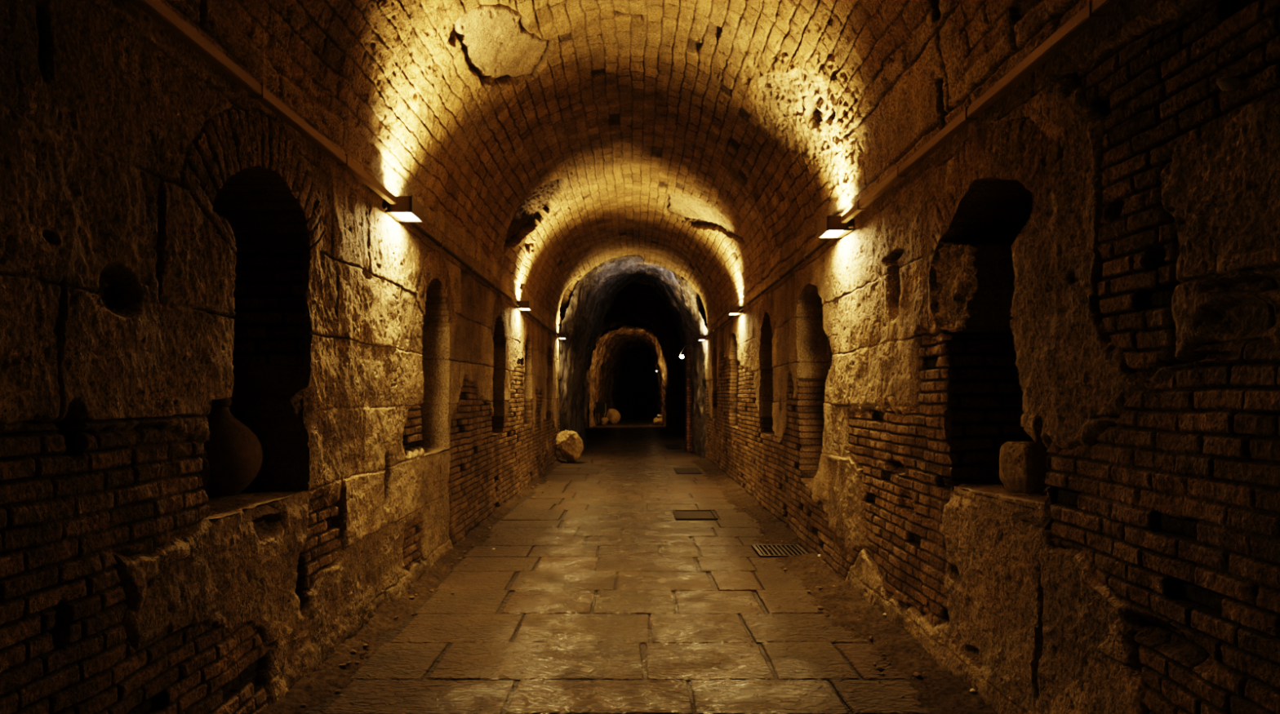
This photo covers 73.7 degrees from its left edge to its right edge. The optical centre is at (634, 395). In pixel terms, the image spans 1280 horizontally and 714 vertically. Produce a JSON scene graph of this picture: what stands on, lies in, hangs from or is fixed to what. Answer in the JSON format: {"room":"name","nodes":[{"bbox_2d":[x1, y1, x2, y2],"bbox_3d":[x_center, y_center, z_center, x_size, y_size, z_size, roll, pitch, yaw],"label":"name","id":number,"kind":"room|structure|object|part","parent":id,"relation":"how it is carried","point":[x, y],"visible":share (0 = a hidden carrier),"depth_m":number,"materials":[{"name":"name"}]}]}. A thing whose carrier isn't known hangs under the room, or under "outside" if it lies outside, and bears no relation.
{"room":"underground passage","nodes":[
{"label":"underground passage","id":0,"kind":"room"},
{"bbox_2d":[0,0,561,713],"bbox_3d":[-2.072,0.055,10.454,0.784,3.010,19.109,0,0,0],"label":"wall","id":1,"kind":"structure","parent":0,"point":[134,169],"depth_m":3.35,"materials":[{"name":"brown stone"}]},
{"bbox_2d":[203,397,262,497],"bbox_3d":[-2.085,0.263,4.300,0.394,0.505,0.394,0,0,0],"label":"amphora","id":2,"kind":"object","parent":1,"relation":"on","point":[234,458],"visible":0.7,"depth_m":4.20,"materials":[{"name":"ceramic"}]},
{"bbox_2d":[208,490,310,520],"bbox_3d":[-2.107,0.543,4.030,0.725,0.083,1.140,0,0,0],"label":"sill","id":3,"kind":"structure","parent":1,"relation":"attached to","point":[259,512],"depth_m":4.05,"materials":[{"name":"beige stone"}]},
{"bbox_2d":[129,0,396,204],"bbox_3d":[-1.683,-1.337,3.430,0.113,0.067,4.860,0,0,0],"label":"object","id":4,"kind":"object","parent":1,"relation":"attached to","point":[157,10],"visible":1,"depth_m":3.64,"materials":[{"name":"brown metal"}]},
{"bbox_2d":[230,244,303,489],"bbox_3d":[-2.115,-0.135,4.541,0.710,1.330,0.022,0,0,0],"label":"wall","id":5,"kind":"structure","parent":1,"relation":"attached to","point":[268,296],"depth_m":4.54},
{"bbox_2d":[382,195,423,222],"bbox_3d":[-1.651,-1.320,6.037,0.227,0.110,0.405,0,0,0],"label":"wall lamp","id":6,"kind":"object","parent":1,"relation":"attached to","point":[406,208],"visible":0.74,"depth_m":5.94,"materials":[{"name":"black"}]},
{"bbox_2d":[394,212,419,220],"bbox_3d":[-1.615,-1.276,6.070,0.125,0.006,0.290,0,0,0],"label":"diffuser","id":7,"kind":"object","parent":6,"relation":"attached to","point":[398,215],"depth_m":6.06,"materials":[{"name":"white plastic"}]},
{"bbox_2d":[407,222,519,306],"bbox_3d":[-1.712,-1.300,9.340,0.105,0.042,6.160,0,0,0],"label":"cable conduit","id":8,"kind":"object","parent":1,"relation":"attached to","point":[414,224],"visible":0.8,"depth_m":8.02,"materials":[{"name":"brown metal"}]},
{"bbox_2d":[515,301,531,311],"bbox_3d":[-1.651,-1.320,12.588,0.227,0.110,0.405,0,0,0],"label":"wall lamp","id":9,"kind":"object","parent":1,"relation":"attached to","point":[524,305],"visible":0.72,"depth_m":12.45,"materials":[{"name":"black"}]},
{"bbox_2d":[524,311,559,337],"bbox_3d":[-1.712,-1.300,15.890,0.105,0.042,6.160,0,0,0],"label":"cable conduit","id":10,"kind":"object","parent":1,"relation":"attached to","point":[526,312],"visible":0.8,"depth_m":15.34,"materials":[{"name":"brown metal"}]},
{"bbox_2d":[556,333,566,339],"bbox_3d":[-1.651,-1.320,19.137,0.227,0.110,0.405,0,0,0],"label":"wall lamp","id":11,"kind":"object","parent":1,"relation":"attached to","point":[562,335],"visible":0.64,"depth_m":19.00,"materials":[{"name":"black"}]},
{"bbox_2d":[303,414,937,713],"bbox_3d":[-0.100,1.515,33.250,6.600,0.042,65.500,0,0,0],"label":"floor","id":12,"kind":"structure","parent":0,"point":[592,597],"depth_m":5.67,"materials":[{"name":"beige stone"}]},
{"bbox_2d":[334,688,341,694],"bbox_3d":[-1.476,1.476,4.242,0.030,0.023,0.033,0,0,-28],"label":"pebble","id":13,"kind":"object","parent":12,"relation":"on","point":[338,691],"visible":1,"depth_m":4.23,"materials":[{"name":"stone"}]},
{"bbox_2d":[259,457,564,713],"bbox_3d":[-1.440,1.530,10.263,0.660,0.236,18.725,0,0,0],"label":"floor edge","id":14,"kind":"object","parent":12,"relation":"on","point":[313,690],"visible":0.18,"depth_m":5.42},
{"bbox_2d":[299,703,306,708],"bbox_3d":[-1.572,1.477,4.049,0.028,0.022,0.032,0,0,-38],"label":"pebble","id":15,"kind":"object","parent":14,"relation":"on","point":[303,705],"visible":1,"depth_m":4.04,"materials":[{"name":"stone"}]},
{"bbox_2d":[338,663,346,667],"bbox_3d":[-1.591,1.478,4.662,0.042,0.020,0.032,0,0,-38],"label":"pebble","id":16,"kind":"object","parent":14,"relation":"on","point":[344,665],"visible":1,"depth_m":4.65,"materials":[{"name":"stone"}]},
{"bbox_2d":[350,648,356,653],"bbox_3d":[-1.614,1.474,4.901,0.034,0.027,0.046,0,0,-14],"label":"pebble","id":17,"kind":"object","parent":14,"relation":"on","point":[353,651],"visible":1,"depth_m":4.88,"materials":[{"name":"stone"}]},
{"bbox_2d":[362,643,368,648],"bbox_3d":[-1.581,1.477,5.027,0.046,0.022,0.035,0,0,39],"label":"pebble","id":18,"kind":"object","parent":14,"relation":"on","point":[365,645],"visible":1,"depth_m":5.01,"materials":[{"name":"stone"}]},
{"bbox_2d":[555,430,583,462],"bbox_3d":[-1.461,1.143,19.004,0.694,0.754,0.525,0,0,41],"label":"boulder","id":19,"kind":"object","parent":12,"relation":"on","point":[569,444],"visible":0.98,"depth_m":18.79,"materials":[{"name":"stone"}]},
{"bbox_2d":[595,402,605,426],"bbox_3d":[-1.660,0.930,42.030,0.460,1.140,0.300,0,0,0],"label":"sign stand","id":20,"kind":"object","parent":12,"relation":"on","point":[600,406],"visible":1,"depth_m":41.98,"materials":[{"name":"black"}]},
{"bbox_3d":[-1.660,1.050,42.030,0.060,0.900,0.050,0,0,0],"label":"post","id":21,"kind":"part","parent":20,"relation":"part of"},
{"bbox_2d":[601,417,608,425],"bbox_3d":[-1.523,1.322,43.222,0.449,0.397,0.314,0,0,0],"label":"boulder","id":22,"kind":"object","parent":12,"relation":"on","point":[604,420],"visible":0.92,"depth_m":43.12,"materials":[{"name":"stone"}]},
{"bbox_2d":[605,408,620,424],"bbox_3d":[-1.072,1.101,43.554,0.613,0.839,0.544,0,0,44],"label":"boulder","id":23,"kind":"object","parent":12,"relation":"on","point":[613,415],"visible":1,"depth_m":43.44,"materials":[{"name":"stone"}]},
{"bbox_2d":[653,417,662,425],"bbox_3d":[1.188,1.305,42.153,0.437,0.429,0.435,0,0,26],"label":"boulder","id":24,"kind":"object","parent":12,"relation":"on","point":[658,420],"visible":1,"depth_m":42.05,"materials":[{"name":"stone"}]},
{"bbox_2d":[673,467,702,474],"bbox_3d":[1.040,1.495,16.800,0.480,0.024,1.200,0,0,0],"label":"cover","id":25,"kind":"object","parent":12,"relation":"on","point":[678,470],"visible":1,"depth_m":16.64,"materials":[{"name":"grey metal"}]},
{"bbox_3d":[1.040,1.497,16.800,0.430,0.020,1.150,0,0,0],"label":"lid","id":26,"kind":"part","parent":25,"relation":"part of","materials":[{"name":"grey metal"}]},
{"bbox_2d":[684,333,693,451],"bbox_3d":[1.542,-0.350,23.006,0.303,3.800,0.812,0,0,0],"label":"wall pier","id":27,"kind":"object","parent":12,"relation":"on","point":[688,418],"visible":0.59,"depth_m":22.61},
{"bbox_2d":[672,510,718,520],"bbox_3d":[0.755,1.506,10.680,0.510,0.031,0.760,0,0,0],"label":"cover","id":28,"kind":"object","parent":12,"relation":"on","point":[680,515],"visible":0.97,"depth_m":10.65,"materials":[{"name":"grey metal"}]},
{"bbox_3d":[0.755,1.512,10.680,0.460,0.020,0.710,0,0,0],"label":"lid","id":29,"kind":"part","parent":28,"relation":"part of","materials":[{"name":"grey metal"}]},
{"bbox_2d":[751,544,808,557],"bbox_3d":[1.400,1.579,8.200,0.480,0.181,0.590,0,0,0],"label":"drain grate","id":30,"kind":"object","parent":12,"relation":"on","point":[799,549],"visible":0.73,"depth_m":8.22,"materials":[{"name":"metal"}]},
{"bbox_2d":[817,605,823,610],"bbox_3d":[1.285,1.473,5.891,0.039,0.030,0.042,0,0,29],"label":"pebble","id":31,"kind":"object","parent":12,"relation":"on","point":[820,608],"visible":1,"depth_m":5.88,"materials":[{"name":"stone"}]},
{"bbox_2d":[689,457,997,713],"bbox_3d":[1.380,1.476,10.263,0.660,0.108,18.725,0,0,0],"label":"floor edge","id":32,"kind":"object","parent":12,"relation":"on","point":[938,688],"visible":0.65,"depth_m":5.58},
{"bbox_2d":[912,672,921,678],"bbox_3d":[1.488,1.474,4.486,0.036,0.029,0.049,0,0,-19],"label":"pebble","id":33,"kind":"object","parent":32,"relation":"on","point":[916,675],"visible":1,"depth_m":4.47,"materials":[{"name":"stone"}]},
{"bbox_2d":[969,688,975,693],"bbox_3d":[1.649,1.444,4.160,0.028,0.022,0.038,0,0,26],"label":"chip","id":34,"kind":"object","parent":32,"relation":"on","point":[972,691],"visible":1,"depth_m":4.15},
{"bbox_2d":[876,666,884,672],"bbox_3d":[1.323,1.473,4.585,0.036,0.030,0.044,0,0,-45],"label":"pebble","id":35,"kind":"object","parent":12,"relation":"on","point":[880,668],"visible":1,"depth_m":4.57,"materials":[{"name":"stone"}]},
{"bbox_2d":[560,282,684,429],"bbox_3d":[-0.207,-1.615,33.816,5.709,6.430,12.982,0,0,0],"label":"wall","id":36,"kind":"structure","parent":0,"point":[637,303],"depth_m":38.82,"materials":[{"name":"black stone"}]},
{"bbox_2d":[165,0,1087,332],"bbox_3d":[-0.024,-2.354,10.611,3.650,1.808,19.423,0,0,0],"label":"ceiling","id":37,"kind":"structure","parent":0,"point":[708,143],"depth_m":7.18,"materials":[{"name":"brick"}]},
{"bbox_2d":[589,325,666,426],"bbox_3d":[-0.216,-1.007,52.050,3.936,5.214,23.900,0,0,0],"label":"wall","id":38,"kind":"structure","parent":0,"point":[609,355],"depth_m":46.12,"materials":[{"name":"brown stone"}]},
{"bbox_2d":[558,255,707,458],"bbox_3d":[-0.030,-1.252,23.560,4.605,5.703,7.920,0,0,0],"label":"archway","id":39,"kind":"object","parent":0,"point":[593,295],"depth_m":20.73,"materials":[{"name":"grey stone"}]},
{"bbox_2d":[679,351,684,359],"bbox_3d":[1.522,-1.262,27.000,0.195,0.235,0.150,0,0,0],"label":"lamp","id":40,"kind":"object","parent":39,"relation":"attached to","point":[681,356],"visible":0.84,"depth_m":26.94,"materials":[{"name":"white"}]},
{"bbox_2d":[680,341,698,354],"bbox_3d":[1.418,-1.300,23.412,0.236,0.032,6.874,0,0,-1],"label":"cable conduit","id":41,"kind":"object","parent":39,"relation":"attached to","point":[695,341],"visible":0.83,"depth_m":22.15,"materials":[{"name":"grey metal"}]},
{"bbox_2d":[705,0,1279,713],"bbox_3d":[2.009,0.055,10.454,0.798,3.010,19.109,0,0,0],"label":"wall","id":42,"kind":"structure","parent":0,"point":[1114,214],"depth_m":3.27,"materials":[{"name":"brown stone"}]},
{"bbox_2d":[697,335,707,341],"bbox_3d":[1.591,-1.320,19.738,0.227,0.110,0.405,0,0,0],"label":"wall lamp","id":43,"kind":"object","parent":42,"relation":"attached to","point":[700,338],"visible":0.72,"depth_m":19.60,"materials":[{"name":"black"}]},
{"bbox_2d":[704,315,735,338],"bbox_3d":[1.653,-1.300,16.565,0.105,0.042,6.010,0,0,0],"label":"cable conduit","id":44,"kind":"object","parent":42,"relation":"attached to","point":[732,316],"visible":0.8,"depth_m":16.08,"materials":[{"name":"metal"}]},
{"bbox_2d":[727,306,743,315],"bbox_3d":[1.591,-1.320,13.338,0.227,0.110,0.405,0,0,0],"label":"wall lamp","id":45,"kind":"object","parent":42,"relation":"attached to","point":[731,310],"visible":0.78,"depth_m":13.20,"materials":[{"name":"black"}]},
{"bbox_2d":[738,238,832,311],"bbox_3d":[1.653,-1.300,10.040,0.105,0.042,6.260,0,0,0],"label":"cable conduit","id":46,"kind":"object","parent":42,"relation":"attached to","point":[827,240],"visible":0.82,"depth_m":8.83,"materials":[{"name":"brown metal"}]},
{"bbox_2d":[817,216,854,238],"bbox_3d":[1.591,-1.320,6.688,0.227,0.110,0.405,0,0,0],"label":"wall lamp","id":47,"kind":"object","parent":42,"relation":"attached to","point":[831,227],"visible":0.72,"depth_m":6.57,"materials":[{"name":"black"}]},
{"bbox_2d":[821,230,843,236],"bbox_3d":[1.555,-1.276,6.720,0.125,0.006,0.290,0,0,0],"label":"diffuser","id":48,"kind":"object","parent":47,"relation":"attached to","point":[824,233],"depth_m":6.71,"materials":[{"name":"white plastic"}]},
{"bbox_2d":[840,0,1120,222],"bbox_3d":[1.623,-1.337,3.750,0.113,0.067,5.500,0,0,0],"label":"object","id":49,"kind":"object","parent":42,"relation":"attached to","point":[1094,10],"visible":1,"depth_m":3.70,"materials":[{"name":"brown metal"}]},
{"bbox_2d":[951,335,1034,490],"bbox_3d":[2.055,0.095,4.571,0.710,0.830,0.021,0,0,0],"label":"wall","id":50,"kind":"structure","parent":42,"relation":"attached to","point":[987,394],"depth_m":4.57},
{"bbox_2d":[946,482,1051,527],"bbox_3d":[2.047,0.505,4.060,0.725,0.084,1.120,0,0,0],"label":"sill","id":51,"kind":"structure","parent":42,"relation":"attached to","point":[1029,517],"depth_m":4.37,"materials":[{"name":"beige stone"}]},
{"bbox_2d":[999,441,1049,493],"bbox_3d":[1.851,0.349,4.045,0.196,0.261,0.187,0,0,-28],"label":"stone block","id":52,"kind":"object","parent":42,"relation":"on","point":[1023,469],"visible":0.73,"depth_m":3.97,"materials":[{"name":"beige stone"}]},
{"bbox_2d":[1216,77,1240,90],"bbox_3d":[1.665,-0.873,2.390,0.054,0.038,0.050,0,0,-37],"label":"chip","id":53,"kind":"object","parent":42,"relation":"attached to","point":[1224,83],"visible":1,"depth_m":2.38,"materials":[{"name":"brown stone"}]}
]}

